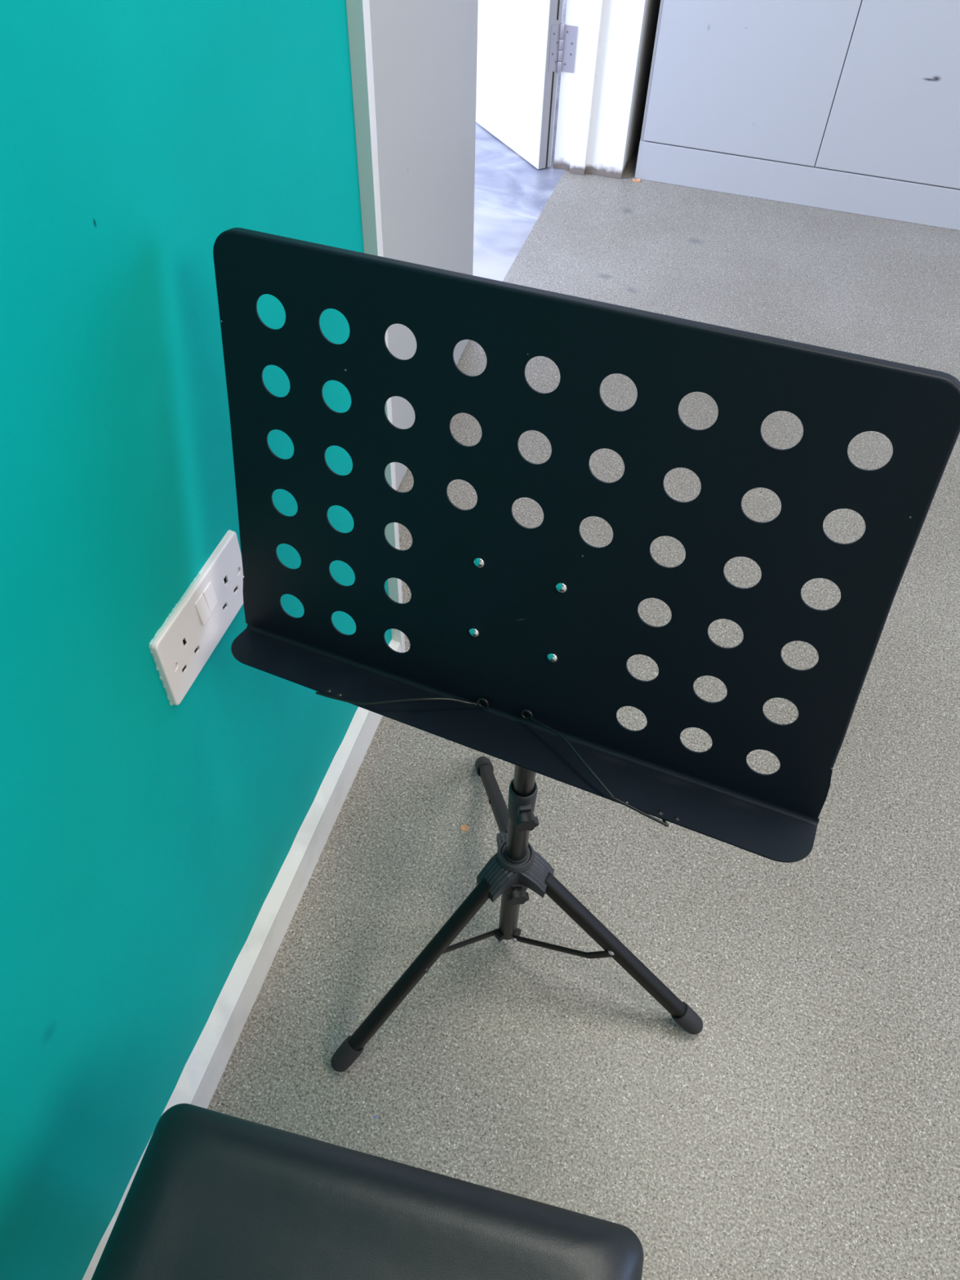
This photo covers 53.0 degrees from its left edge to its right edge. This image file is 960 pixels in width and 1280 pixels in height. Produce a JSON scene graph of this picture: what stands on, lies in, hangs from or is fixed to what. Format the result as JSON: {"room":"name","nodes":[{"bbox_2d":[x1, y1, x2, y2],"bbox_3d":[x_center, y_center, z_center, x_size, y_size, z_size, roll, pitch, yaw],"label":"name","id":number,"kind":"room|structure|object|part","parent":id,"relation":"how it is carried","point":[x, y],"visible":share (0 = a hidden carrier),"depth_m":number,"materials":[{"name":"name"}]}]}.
{"room":"music room","nodes":[
{"label":"music room","id":0,"kind":"room"},
{"bbox_2d":[0,0,391,1279],"bbox_3d":[-0.657,0.306,-0.368,0.200,2.600,3.112,14,51,10],"label":"wall","id":1,"kind":"structure","parent":0,"point":[144,840],"depth_m":0.74,"materials":[{"name":"teal paint"}]},
{"bbox_2d":[149,529,244,706],"bbox_3d":[-0.245,-0.021,0.860,0.010,0.087,0.148,14,51,10],"label":"wall socket","id":2,"kind":"object","parent":1,"relation":"attached to","point":[187,638],"visible":0.96,"depth_m":0.85,"materials":[{"name":"white plastic"}]},
{"bbox_2d":[195,593,211,625],"bbox_3d":[-0.243,-0.027,0.845,0.004,0.027,0.014,14,51,10],"label":"rocker switch","id":3,"kind":"object","parent":2,"relation":"attached to","point":[202,601],"depth_m":0.85,"materials":[{"name":"white plastic"}]},
{"bbox_2d":[202,581,217,613],"bbox_3d":[-0.239,-0.038,0.855,0.003,0.027,0.014,14,51,10],"label":"rocker switch","id":4,"kind":"object","parent":2,"relation":"attached to","point":[210,588],"depth_m":0.85,"materials":[{"name":"white plastic"}]},
{"bbox_2d":[82,639,401,1279],"bbox_3d":[-0.582,1.148,0.577,0.025,0.073,3.099,14,51,10],"label":"baseboard","id":5,"kind":"structure","parent":1,"relation":"attached to","point":[201,1075],"depth_m":1.22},
{"bbox_2d":[346,0,405,652],"bbox_3d":[-0.114,-0.639,0.766,0.036,2.100,0.019,14,51,10],"label":"trim","id":6,"kind":"structure","parent":1,"relation":"attached to","point":[357,11],"depth_m":0.94,"materials":[{"name":"white paint"}]},
{"bbox_2d":[368,0,478,490],"bbox_3d":[-0.130,-1.011,1.120,0.044,2.026,0.915,12,51,8],"label":"door","id":7,"kind":"structure","parent":1,"relation":"in","point":[424,52],"depth_m":1.57,"materials":[{"name":"grey paint"}]},
{"bbox_2d":[207,0,959,1279],"bbox_3d":[0.349,0.018,1.633,6.100,0.050,6.600,14,51,10],"label":"floor","id":8,"kind":"structure","parent":0,"point":[809,1129],"depth_m":1.28,"materials":[{"name":"carpet"}]},
{"bbox_2d":[91,1103,644,1279],"bbox_3d":[-0.123,0.705,0.685,0.349,0.500,0.520,11,51,8],"label":"bench","id":9,"kind":"object","parent":8,"relation":"on","point":[211,1195],"visible":1,"depth_m":0.63,"materials":[{"name":"black leather"}]},
{"bbox_2d":[459,824,468,831],"bbox_3d":[-0.022,0.269,1.377,0.013,0.002,0.010,14,51,10],"label":"leaf fragment","id":10,"kind":"object","parent":8,"relation":"on","point":[464,828],"visible":1,"depth_m":1.38,"materials":[{"name":"brown plant"}]},
{"bbox_2d":[213,227,959,1071],"bbox_3d":[-0.004,0.129,0.884,0.405,0.929,0.507,-27,56,-22],"label":"music stand","id":11,"kind":"object","parent":8,"relation":"on","point":[522,639],"visible":1,"depth_m":0.67,"materials":[{"name":"black metal"}]},
{"bbox_3d":[-0.076,0.387,1.120,0.231,0.217,0.017,-30,57,-24],"label":"leg","id":12,"kind":"part","parent":11,"relation":"part of","materials":[{"name":"black metal"}]},
{"bbox_3d":[0.021,0.208,1.273,0.017,0.217,0.244,-4,50,-5],"label":"leg","id":13,"kind":"part","parent":11,"relation":"part of","materials":[{"name":"black metal"}]},
{"bbox_3d":[0.043,0.290,1.092,0.025,0.022,0.012,-4,50,-6],"label":"knob","id":14,"kind":"part","parent":11,"relation":"part of","materials":[{"name":"black plastic"}]},
{"bbox_3d":[0.046,0.182,0.969,0.025,0.022,0.012,-4,50,-6],"label":"knob","id":15,"kind":"part","parent":11,"relation":"part of","materials":[{"name":"black plastic"}]},
{"bbox_3d":[0.166,0.371,1.141,0.230,0.217,0.017,21,52,15],"label":"leg","id":16,"kind":"part","parent":11,"relation":"part of","materials":[{"name":"black metal"}]},
{"bbox_2d":[631,178,640,182],"bbox_3d":[0.437,-1.285,2.689,0.024,0.007,0.012,14,51,10],"label":"leaf fragment","id":17,"kind":"object","parent":8,"relation":"on","point":[633,180],"visible":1,"depth_m":2.69,"materials":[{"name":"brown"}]},
{"bbox_2d":[634,0,959,230],"bbox_3d":[0.966,-1.926,2.053,0.938,1.830,0.445,14,51,10],"label":"tall cabinet","id":18,"kind":"object","parent":8,"relation":"on","point":[850,106],"visible":1,"depth_m":2.44,"materials":[{"name":"white"}]},
{"bbox_3d":[0.687,-1.857,1.940,0.460,1.694,0.020,14,51,10],"label":"door","id":19,"kind":"part","parent":18,"relation":"part of","materials":[{"name":"grey metal"}]},
{"bbox_3d":[1.128,-1.746,1.861,0.460,1.694,0.020,14,51,10],"label":"door","id":20,"kind":"part","parent":18,"relation":"part of","materials":[{"name":"grey metal"}]},
{"bbox_2d":[627,0,660,164],"bbox_3d":[0.414,-2.352,1.890,0.196,2.600,0.492,14,51,10],"label":"wall","id":21,"kind":"structure","parent":0,"point":[654,8],"depth_m":2.66,"materials":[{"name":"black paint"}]},
{"bbox_2d":[475,0,577,168],"bbox_3d":[0.001,-2.288,2.192,0.075,2.026,0.954,-23,54,-20],"label":"door","id":22,"kind":"structure","parent":21,"relation":"in","point":[517,40],"depth_m":2.63,"materials":[{"name":"white paint"}]},
{"bbox_3d":[0.194,-1.532,2.490,0.030,0.107,0.002,-23,54,-20],"label":"hinge plate","id":23,"kind":"part","parent":22,"relation":"part of","materials":[{"name":"silver metal"}]},
{"bbox_3d":[0.225,-1.531,2.493,0.046,0.112,0.014,14,51,10],"label":"door hinge","id":24,"kind":"part","parent":22,"relation":"part of","materials":[{"name":"silver metal"}]},
{"bbox_2d":[553,0,616,175],"bbox_3d":[0.321,-1.991,1.924,0.180,2.080,0.046,14,51,10],"label":"trim","id":25,"kind":"structure","parent":21,"relation":"attached to","point":[582,93],"depth_m":2.55,"materials":[{"name":"white paint"}]},
{"bbox_2d":[595,0,650,178],"bbox_3d":[0.400,-2.006,1.926,0.072,2.100,0.088,14,51,10],"label":"trim","id":26,"kind":"structure","parent":21,"relation":"attached to","point":[631,16],"depth_m":2.52,"materials":[{"name":"white paint"}]}
]}

